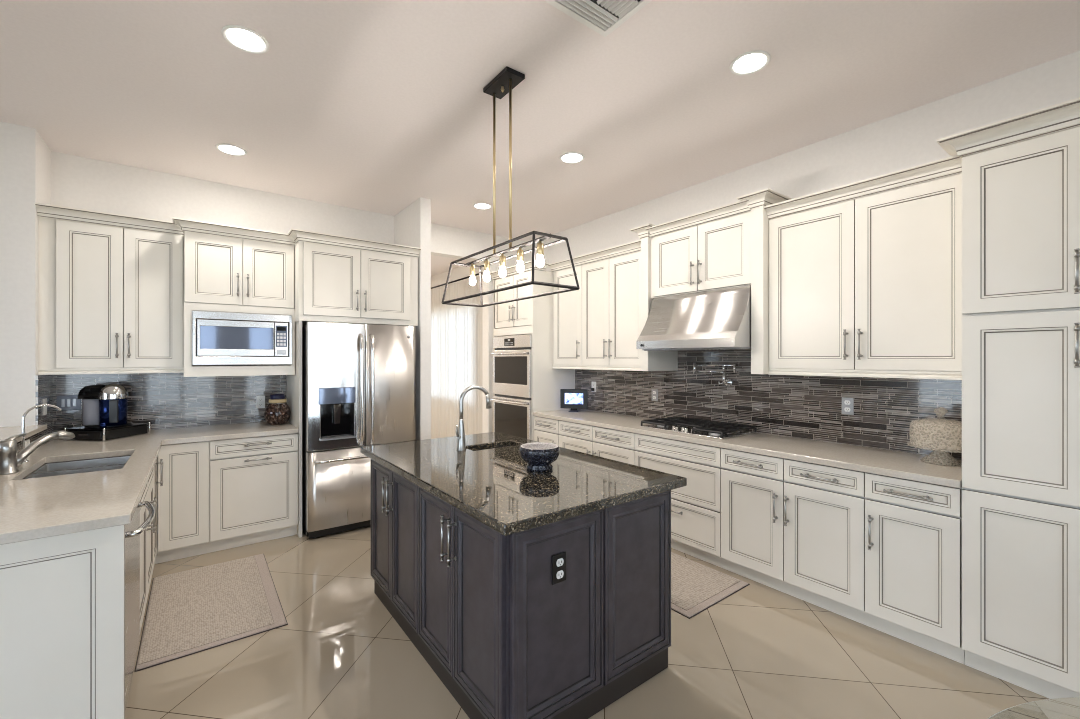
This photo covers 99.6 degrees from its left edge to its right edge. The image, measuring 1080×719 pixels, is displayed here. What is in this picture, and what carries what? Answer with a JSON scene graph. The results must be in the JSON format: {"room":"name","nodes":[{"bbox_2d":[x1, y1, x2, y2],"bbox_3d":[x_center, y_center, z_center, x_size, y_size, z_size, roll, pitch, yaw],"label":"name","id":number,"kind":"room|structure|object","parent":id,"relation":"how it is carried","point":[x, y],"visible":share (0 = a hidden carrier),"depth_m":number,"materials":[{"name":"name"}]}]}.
{"room":"kitchen","nodes":[
{"label":"kitchen","id":0,"kind":"room"},
{"bbox_2d":[0,121,50,445],"bbox_3d":[-5.262,-0.025,2.030,4.230,3.050,0.570,0,0,-37],"label":"wall","id":1,"kind":"structure","parent":0,"point":[25,157],"depth_m":3.03,"materials":[{"name":"paint"}]},
{"bbox_2d":[17,375,52,453],"bbox_3d":[-2.867,0.350,2.391,0.032,0.472,2.548,0,0,-37],"label":"tiled wall","id":2,"kind":"structure","parent":1,"relation":"attached to","point":[43,383],"depth_m":3.17,"materials":[{"name":"tile"}]},
{"bbox_2d":[25,439,29,446],"bbox_3d":[-3.142,0.538,2.792,0.010,0.077,0.115,0,0,-37],"label":"wall outlet","id":3,"kind":"object","parent":2,"relation":"attached to","point":[27,442],"visible":0.4,"depth_m":2.79,"materials":[{"name":"white plastic"}]},
{"bbox_2d":[43,398,46,414],"bbox_3d":[-3.482,0.340,3.212,0.011,0.115,0.072,0,0,-37],"label":"light switch","id":4,"kind":"object","parent":2,"relation":"attached to","point":[44,400],"visible":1,"depth_m":3.19,"materials":[{"name":"white plastic"}]},
{"bbox_2d":[51,151,530,439],"bbox_3d":[-1.964,-0.025,4.773,4.500,3.050,0.150,0,0,-37],"label":"wall","id":5,"kind":"structure","parent":0,"point":[78,182],"depth_m":4.12,"materials":[{"name":"paint"}]},
{"bbox_2d":[35,202,183,374],"bbox_3d":[-3.203,-0.468,3.467,0.788,1.160,0.422,0,0,-37],"label":"upper cabinet","id":6,"kind":"object","parent":5,"relation":"attached to","point":[111,298],"visible":0.97,"depth_m":3.33,"materials":[{"name":"paint"}]},
{"bbox_2d":[53,373,285,431],"bbox_3d":[-3.031,0.328,3.869,1.548,0.516,0.012,0,0,-37],"label":"tiled wall","id":7,"kind":"structure","parent":5,"relation":"attached to","point":[164,400],"depth_m":3.85,"materials":[{"name":"tile"}]},
{"bbox_2d":[57,395,80,410],"bbox_3d":[-3.566,0.335,3.452,0.130,0.115,0.011,0,0,-37],"label":"light switch","id":8,"kind":"object","parent":7,"relation":"attached to","point":[65,402],"visible":0.91,"depth_m":3.45,"materials":[{"name":"grey plastic"}]},
{"bbox_2d":[256,396,264,407],"bbox_3d":[-2.573,0.400,4.200,0.072,0.115,0.010,0,0,-37],"label":"wall outlet","id":9,"kind":"object","parent":7,"relation":"attached to","point":[260,400],"visible":1,"depth_m":4.20,"materials":[{"name":"white plastic"}]},
{"bbox_2d":[172,217,294,376],"bbox_3d":[-2.568,-0.454,3.851,0.817,1.188,0.572,0,0,-37],"label":"upper cabinet","id":10,"kind":"object","parent":5,"relation":"attached to","point":[222,273],"visible":0.98,"depth_m":3.66,"materials":[{"name":"white wood"}]},
{"bbox_2d":[192,310,291,364],"bbox_3d":[-2.527,-0.158,3.875,0.680,0.420,0.468,0,0,-37],"label":"microwave","id":11,"kind":"object","parent":10,"relation":"in","point":[218,338],"visible":1,"depth_m":3.67,"materials":[{"name":"grey metal"}]},
{"bbox_2d":[394,197,430,440],"bbox_3d":[-1.326,-0.025,4.703,0.105,3.050,0.730,0,0,-37],"label":"wall","id":12,"kind":"structure","parent":0,"point":[412,225],"depth_m":4.42,"materials":[{"name":"paint"}]},
{"bbox_2d":[0,0,1079,276],"bbox_3d":[-2.258,-1.600,1.837,8.800,0.100,13.550,0,0,-37],"label":"ceiling","id":13,"kind":"structure","parent":0,"point":[377,106],"depth_m":2.58,"materials":[{"name":"paint"}]},
{"bbox_2d":[215,143,246,155],"bbox_3d":[-2.289,-1.546,3.384,0.196,0.008,0.196,0,0,-37],"label":"recessed light","id":14,"kind":"object","parent":13,"relation":"in","point":[229,149],"visible":1,"depth_m":3.38,"materials":[{"name":"white plastic"}]},
{"bbox_2d":[221,25,268,53],"bbox_3d":[-1.429,-1.546,2.216,0.196,0.008,0.196,0,0,-37],"label":"recessed light","id":15,"kind":"object","parent":13,"relation":"in","point":[245,39],"visible":1,"depth_m":2.21,"materials":[{"name":"white plastic"}]},
{"bbox_2d":[473,203,491,209],"bbox_3d":[-0.585,-1.546,4.634,0.196,0.008,0.196,0,0,-37],"label":"recessed light","id":16,"kind":"object","parent":13,"relation":"in","point":[482,206],"visible":1,"depth_m":4.64,"materials":[{"name":"white plastic"}]},
{"bbox_2d":[442,66,579,306],"bbox_3d":[-0.210,-0.945,2.558,0.296,1.210,0.976,0,0,-37],"label":"pendant light","id":17,"kind":"object","parent":13,"relation":"hanging from","point":[503,84],"visible":1,"depth_m":2.50,"materials":[{"name":"black metal"}]},
{"bbox_2d":[469,264,475,284],"bbox_3d":[-0.420,-0.522,2.837,0.042,0.134,0.041,0,0,-37],"label":"bulb","id":18,"kind":"object","parent":17,"relation":"attached to","point":[472,280],"depth_m":2.82,"materials":[{"name":"white glass"}]},
{"bbox_2d":[483,259,489,281],"bbox_3d":[-0.315,-0.522,2.698,0.042,0.134,0.041,0,0,-37],"label":"bulb","id":19,"kind":"object","parent":17,"relation":"attached to","point":[486,277],"depth_m":2.68,"materials":[{"name":"white glass"}]},
{"bbox_2d":[499,253,505,276],"bbox_3d":[-0.210,-0.522,2.558,0.042,0.134,0.041,0,0,-37],"label":"bulb","id":20,"kind":"object","parent":17,"relation":"attached to","point":[502,272],"depth_m":2.54,"materials":[{"name":"white glass"}]},
{"bbox_2d":[516,247,523,272],"bbox_3d":[-0.104,-0.522,2.418,0.042,0.134,0.041,0,0,-37],"label":"bulb","id":21,"kind":"object","parent":17,"relation":"attached to","point":[520,253],"depth_m":2.40,"materials":[{"name":"white glass"}]},
{"bbox_2d":[536,240,543,266],"bbox_3d":[0.001,-0.522,2.278,0.042,0.134,0.041,0,0,-37],"label":"bulb","id":22,"kind":"object","parent":17,"relation":"attached to","point":[540,246],"depth_m":2.26,"materials":[{"name":"white glass"}]},
{"bbox_2d":[559,152,584,163],"bbox_3d":[0.247,-1.546,3.521,0.196,0.008,0.196,0,0,-37],"label":"recessed light","id":23,"kind":"object","parent":13,"relation":"in","point":[570,157],"visible":1,"depth_m":3.51,"materials":[{"name":"white plastic"}]},
{"bbox_2d":[545,0,651,36],"bbox_3d":[0.276,-1.543,1.928,0.364,0.014,0.364,0,0,-37],"label":"ceiling vent","id":24,"kind":"object","parent":13,"relation":"in","point":[603,17],"visible":1,"depth_m":2.02,"materials":[{"name":"white plastic"}]},
{"bbox_2d":[729,50,770,74],"bbox_3d":[1.099,-1.546,2.391,0.196,0.008,0.196,0,0,-37],"label":"recessed light","id":25,"kind":"object","parent":13,"relation":"in","point":[751,62],"visible":1,"depth_m":2.38,"materials":[{"name":"white plastic"}]},
{"bbox_2d":[125,526,1048,718],"bbox_3d":[-2.258,1.550,1.837,8.800,0.100,13.550,0,0,-37],"label":"floor","id":26,"kind":"structure","parent":0,"point":[762,651],"depth_m":2.20,"materials":[{"name":"tile"}]},
{"bbox_2d":[0,525,124,718],"bbox_3d":[-1.833,1.062,1.557,0.616,0.876,0.022,0,0,-37],"label":"peninsula end panel","id":27,"kind":"object","parent":26,"relation":"on","point":[62,597],"visible":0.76,"depth_m":1.64,"materials":[{"name":"white wood"}]},
{"bbox_2d":[125,501,154,710],"bbox_3d":[-1.990,1.065,1.838,0.670,0.870,0.604,0,0,-37],"label":"dishwasher","id":28,"kind":"object","parent":26,"relation":"on","point":[133,530],"visible":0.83,"depth_m":1.95,"materials":[{"name":"grey metal"}]},
{"bbox_2d":[140,466,156,631],"bbox_3d":[-2.492,1.062,2.466,0.643,0.876,0.998,0,0,-37],"label":"base cabinet","id":29,"kind":"object","parent":26,"relation":"on","point":[147,536],"visible":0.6,"depth_m":2.60,"materials":[{"name":"paint"}]},
{"bbox_2d":[153,441,209,563],"bbox_3d":[-2.972,1.062,3.325,0.907,0.876,0.948,0,0,-37],"label":"base cabinet","id":30,"kind":"object","parent":26,"relation":"on","point":[181,474],"visible":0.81,"depth_m":3.38,"materials":[{"name":"paint"}]},
{"bbox_2d":[0,422,298,544],"bbox_3d":[-2.229,0.605,2.832,1.516,0.038,2.607,0,0,-37],"label":"countertop","id":31,"kind":"structure","parent":30,"relation":"on","point":[41,507],"depth_m":2.12,"materials":[{"name":"stone"}]},
{"bbox_2d":[0,431,74,474],"bbox_3d":[-2.724,0.492,2.480,0.086,0.187,0.387,0,0,1],"label":"sink faucet","id":32,"kind":"object","parent":31,"relation":"on","point":[10,460],"visible":1,"depth_m":2.35,"materials":[{"name":"silver metal"}]},
{"bbox_2d":[21,404,61,462],"bbox_3d":[-2.874,0.425,2.626,0.049,0.321,0.182,0,0,28],"label":"tap","id":33,"kind":"object","parent":31,"relation":"on","point":[41,405],"visible":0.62,"depth_m":2.57,"materials":[{"name":"silver metal"}]},
{"bbox_2d":[23,455,130,478],"bbox_3d":[-2.583,0.726,2.568,0.424,0.202,0.674,0,0,-37],"label":"sink","id":34,"kind":"object","parent":31,"relation":"in","point":[109,463],"visible":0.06,"depth_m":2.72,"materials":[{"name":"silver metal"}]},
{"bbox_2d":[66,423,147,430],"bbox_3d":[-3.218,0.505,3.405,0.324,0.008,0.324,0,0,8],"label":"tray","id":35,"kind":"object","parent":31,"relation":"on","point":[134,425],"depth_m":3.31,"materials":[{"name":"black"}]},
{"bbox_2d":[64,422,150,441],"bbox_3d":[-3.218,0.540,3.402,0.337,0.090,0.343,0,0,8],"label":"pod drawer","id":36,"kind":"object","parent":31,"relation":"on","point":[81,433],"visible":0.8,"depth_m":3.27,"materials":[{"name":"black"}]},
{"bbox_2d":[77,384,131,427],"bbox_3d":[-3.223,0.344,3.405,0.293,0.312,0.260,0,0,0],"label":"coffee machine","id":37,"kind":"object","parent":36,"relation":"on","point":[105,405],"visible":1,"depth_m":3.32,"materials":[{"name":"black plastic"}]},
{"bbox_2d":[264,394,290,424],"bbox_3d":[-2.342,0.451,4.070,0.207,0.269,0.207,0,0,-37],"label":"glass jar","id":38,"kind":"object","parent":31,"relation":"on","point":[277,411],"visible":1,"depth_m":4.01,"materials":[{"name":"brown glass"}]},
{"bbox_2d":[134,554,287,671],"bbox_3d":[-2.027,1.494,2.836,0.648,0.011,1.158,0,0,-37],"label":"kitchen rug","id":39,"kind":"object","parent":26,"relation":"on","point":[189,612],"visible":1,"depth_m":2.69,"materials":[{"name":"beige fabric"}]},
{"bbox_2d":[209,433,297,552],"bbox_3d":[-2.450,1.062,3.885,0.602,0.876,0.681,0,0,-37],"label":"base cabinet","id":40,"kind":"object","parent":26,"relation":"on","point":[254,480],"visible":1,"depth_m":3.64,"materials":[{"name":"paint"}]},
{"bbox_2d":[287,228,420,537],"bbox_3d":[-1.799,0.226,4.311,1.092,2.548,0.783,0,0,-37],"label":"tall cabinet","id":41,"kind":"object","parent":26,"relation":"on","point":[333,284],"visible":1,"depth_m":4.00,"materials":[{"name":"paint"}]},
{"bbox_2d":[302,322,415,538],"bbox_3d":[-1.736,0.600,4.262,0.910,1.800,0.862,0,0,-37],"label":"refrigerator","id":42,"kind":"object","parent":26,"relation":"on","point":[359,380],"visible":0.84,"depth_m":3.90,"materials":[{"name":"silver metal"}]},
{"bbox_2d":[371,446,670,718],"bbox_3d":[-0.243,1.063,2.560,0.995,0.873,1.617,0,0,-37],"label":"base cabinet","id":43,"kind":"object","parent":26,"relation":"on","point":[481,605],"visible":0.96,"depth_m":1.94,"materials":[{"name":"paint"}]},
{"bbox_2d":[360,432,686,535],"bbox_3d":[-0.235,0.606,2.633,1.060,0.041,1.780,0,0,-37],"label":"countertop","id":44,"kind":"structure","parent":43,"relation":"on","point":[495,487],"depth_m":2.21,"materials":[{"name":"stone"}]},
{"bbox_2d":[456,385,491,450],"bbox_3d":[-0.435,0.379,2.958,0.253,0.412,0.064,0,0,-31],"label":"island faucet","id":45,"kind":"object","parent":44,"relation":"on","point":[460,433],"visible":1,"depth_m":2.91,"materials":[{"name":"silver metal"}]},
{"bbox_2d":[519,442,559,471],"bbox_3d":[-0.003,0.524,2.419,0.214,0.122,0.214,0,0,-37],"label":"stone bowl","id":46,"kind":"object","parent":44,"relation":"on","point":[539,456],"visible":1,"depth_m":2.35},
{"bbox_2d":[552,551,565,584],"bbox_3d":[0.077,0.827,1.798,0.072,0.115,0.010,0,0,-37],"label":"wall outlet","id":47,"kind":"object","parent":43,"relation":"attached to","point":[558,560],"visible":1,"depth_m":1.79,"materials":[{"name":"black plastic"}]},
{"bbox_2d":[556,558,563,566],"bbox_3d":[0.079,0.803,1.796,0.036,0.029,0.003,0,0,-37],"label":"receptacle","id":48,"kind":"object","parent":47,"relation":"attached to","point":[559,561],"depth_m":1.80,"materials":[{"name":"white plastic"}]},
{"bbox_2d":[556,570,563,578],"bbox_3d":[0.079,0.851,1.796,0.036,0.029,0.003,0,0,-37],"label":"receptacle","id":49,"kind":"object","parent":47,"relation":"attached to","point":[559,573],"depth_m":1.80,"materials":[{"name":"white plastic"}]},
{"bbox_2d":[489,261,574,440],"bbox_3d":[-0.104,0.225,5.473,0.684,2.550,0.963,0,0,-37],"label":"tall cabinet","id":50,"kind":"object","parent":26,"relation":"on","point":[534,316],"visible":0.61,"depth_m":5.11,"materials":[{"name":"white wood"}]},
{"bbox_2d":[490,334,531,439],"bbox_3d":[-0.136,0.443,5.449,0.667,1.425,0.790,0,0,-37],"label":"double oven","id":51,"kind":"object","parent":50,"relation":"in","point":[512,358],"visible":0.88,"depth_m":5.23,"materials":[{"name":"grey metal"}]},
{"bbox_2d":[534,416,559,445],"bbox_3d":[0.287,1.062,4.976,0.657,0.876,0.428,0,0,-37],"label":"base cabinet","id":52,"kind":"object","parent":26,"relation":"on","point":[546,430],"visible":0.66,"depth_m":4.79,"materials":[{"name":"paint"}]},
{"bbox_2d":[559,420,635,464],"bbox_3d":[0.719,1.062,4.401,0.657,0.876,1.010,0,0,-37],"label":"base cabinet","id":53,"kind":"object","parent":26,"relation":"on","point":[617,445],"visible":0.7,"depth_m":4.17,"materials":[{"name":"paint"}]},
{"bbox_2d":[635,433,725,568],"bbox_3d":[1.258,1.062,3.685,0.657,0.876,0.783,0,0,-37],"label":"base cabinet","id":54,"kind":"object","parent":26,"relation":"on","point":[696,506],"visible":0.55,"depth_m":3.40,"materials":[{"name":"paint"}]},
{"bbox_2d":[671,552,749,618],"bbox_3d":[0.773,1.494,3.294,0.663,0.011,1.173,0,0,-37],"label":"kitchen rug","id":55,"kind":"object","parent":26,"relation":"on","point":[696,587],"visible":0.5,"depth_m":2.98,"materials":[{"name":"beige fabric"}]},
{"bbox_2d":[721,448,868,625],"bbox_3d":[1.753,1.062,3.027,0.657,0.876,0.864,0,0,-37],"label":"base cabinet","id":56,"kind":"object","parent":26,"relation":"on","point":[794,528],"visible":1,"depth_m":2.80,"materials":[{"name":"paint"}]},
{"bbox_2d":[865,473,964,663],"bbox_3d":[2.132,1.062,2.523,0.657,0.876,0.396,0,0,-37],"label":"base cabinet","id":57,"kind":"object","parent":26,"relation":"on","point":[913,529],"visible":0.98,"depth_m":2.34,"materials":[{"name":"paint"}]},
{"bbox_2d":[533,409,961,487],"bbox_3d":[1.212,0.605,3.761,0.618,0.038,3.481,0,0,-37],"label":"countertop","id":58,"kind":"structure","parent":57,"relation":"on","point":[903,465],"depth_m":2.93,"materials":[{"name":"stone"}]},
{"bbox_2d":[560,389,587,411],"bbox_3d":[0.379,0.462,5.050,0.300,0.247,0.144,0,0,11],"label":"digital photo frame","id":59,"kind":"object","parent":58,"relation":"on","point":[575,399],"visible":1,"depth_m":5.02,"materials":[{"name":"black plastic"}]},
{"bbox_2d":[641,417,756,438],"bbox_3d":[1.281,0.558,3.737,0.490,0.054,0.764,0,0,-37],"label":"gas cooktop","id":60,"kind":"object","parent":58,"relation":"in","point":[698,427],"visible":1,"depth_m":3.63,"materials":[{"name":"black metal"}]},
{"bbox_2d":[907,407,961,465],"bbox_3d":[2.255,0.430,2.566,0.300,0.311,0.300,0,0,-37],"label":"cake stand","id":61,"kind":"object","parent":58,"relation":"on","point":[940,453],"visible":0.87,"depth_m":2.52,"materials":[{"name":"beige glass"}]},
{"bbox_2d":[937,97,1079,698],"bbox_3d":[2.482,0.220,2.031,0.689,2.560,0.957,0,0,-37],"label":"pantry cabinet","id":62,"kind":"object","parent":26,"relation":"on","point":[1021,200],"visible":1,"depth_m":2.04,"materials":[{"name":"paint"}]},
{"bbox_2d":[987,697,1079,718],"bbox_3d":[1.208,1.125,0.365,1.300,0.750,1.300,0,0,-37],"label":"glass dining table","id":63,"kind":"object","parent":26,"relation":"on","point":[1058,708],"visible":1,"depth_m":0.97,"materials":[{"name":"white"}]},
{"bbox_2d":[431,51,1079,453],"bbox_3d":[1.199,-0.025,4.437,0.150,3.050,13.550,0,0,-37],"label":"wall","id":64,"kind":"structure","parent":0,"point":[907,139],"depth_m":3.08,"materials":[{"name":"paint"}]},
{"bbox_2d":[431,272,482,288],"bbox_3d":[-1.666,-1.290,8.006,0.134,0.052,3.300,0,0,-37],"label":"curtain rod","id":65,"kind":"object","parent":64,"relation":"attached to","point":[481,272],"visible":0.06,"depth_m":7.58,"materials":[{"name":"black metal"}]},
{"bbox_2d":[431,275,482,438],"bbox_3d":[-1.690,0.113,7.970,0.055,2.735,2.870,0,0,-37],"label":"sheer curtain","id":66,"kind":"object","parent":65,"relation":"hanging from","point":[456,330],"visible":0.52,"depth_m":7.58,"materials":[{"name":"white fabric"}]},
{"bbox_2d":[548,257,581,368],"bbox_3d":[0.396,-0.468,5.014,0.412,1.160,0.498,0,0,-37],"label":"upper cabinet","id":67,"kind":"object","parent":64,"relation":"attached to","point":[567,306],"visible":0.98,"depth_m":4.93,"materials":[{"name":"paint"}]},
{"bbox_2d":[577,240,640,370],"bbox_3d":[0.800,-0.468,4.477,0.412,1.160,0.846,0,0,-37],"label":"upper cabinet","id":68,"kind":"object","parent":64,"relation":"attached to","point":[611,287],"visible":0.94,"depth_m":4.37,"materials":[{"name":"paint"}]},
{"bbox_2d":[630,188,792,373],"bbox_3d":[1.352,-0.515,3.683,0.485,1.250,1.222,0,0,-37],"label":"upper cabinet","id":69,"kind":"object","parent":64,"relation":"attached to","point":[726,246],"visible":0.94,"depth_m":3.46,"materials":[{"name":"paint"}]},
{"bbox_2d":[636,285,750,350],"bbox_3d":[1.304,-0.292,3.625,0.632,0.456,0.866,0,0,-37],"label":"range hood","id":70,"kind":"object","parent":69,"relation":"attached to","point":[718,319],"visible":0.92,"depth_m":3.42,"materials":[{"name":"silver metal"}]},
{"bbox_2d":[575,350,961,459],"bbox_3d":[1.464,0.033,3.950,0.012,1.106,3.482,0,0,-37],"label":"tiled wall","id":71,"kind":"structure","parent":64,"relation":"attached to","point":[796,406],"depth_m":3.47,"materials":[{"name":"tile"}]},
{"bbox_2d":[591,382,595,391],"bbox_3d":[0.587,0.315,5.072,0.040,0.115,0.072,0,0,-37],"label":"wall outlet","id":72,"kind":"object","parent":71,"relation":"attached to","point":[593,389],"visible":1,"depth_m":5.07,"materials":[{"name":"white plastic"}]},
{"bbox_2d":[652,389,657,400],"bbox_3d":[1.107,0.353,4.406,0.010,0.115,0.072,0,0,-37],"label":"wall outlet","id":73,"kind":"object","parent":71,"relation":"attached to","point":[654,391],"visible":1,"depth_m":4.40,"materials":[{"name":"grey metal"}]},
{"bbox_2d":[693,363,735,386],"bbox_3d":[1.490,0.135,3.801,0.148,0.199,0.425,0,0,-29],"label":"pot filler","id":74,"kind":"object","parent":71,"relation":"attached to","point":[725,382],"visible":1,"depth_m":3.77,"materials":[{"name":"silver metal"}]},
{"bbox_2d":[842,397,853,414],"bbox_3d":[2.090,0.323,3.099,0.010,0.115,0.072,0,0,-37],"label":"wall outlet","id":75,"kind":"object","parent":71,"relation":"attached to","point":[847,403],"visible":1,"depth_m":3.09,"materials":[{"name":"grey plastic"}]},
{"bbox_2d":[764,154,970,379],"bbox_3d":[2.024,-0.468,2.851,0.412,1.160,1.049,0,0,-37],"label":"upper cabinet","id":76,"kind":"object","parent":64,"relation":"attached to","point":[871,285],"visible":0.96,"depth_m":2.70,"materials":[{"name":"paint"}]},
{"bbox_3d":[-2.801,0.990,2.185,0.150,1.020,2.140,0,0,-37],"label":"wall","id":77,"kind":"structure","parent":0,"visible":0},
{"bbox_2d":[0,424,46,441],"bbox_3d":[-2.857,0.464,2.105,0.405,0.031,2.199,0,0,-37],"label":"bar ledge","id":78,"kind":"object","parent":77,"relation":"on","point":[5,432],"visible":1,"depth_m":2.84,"materials":[{"name":"stone"}]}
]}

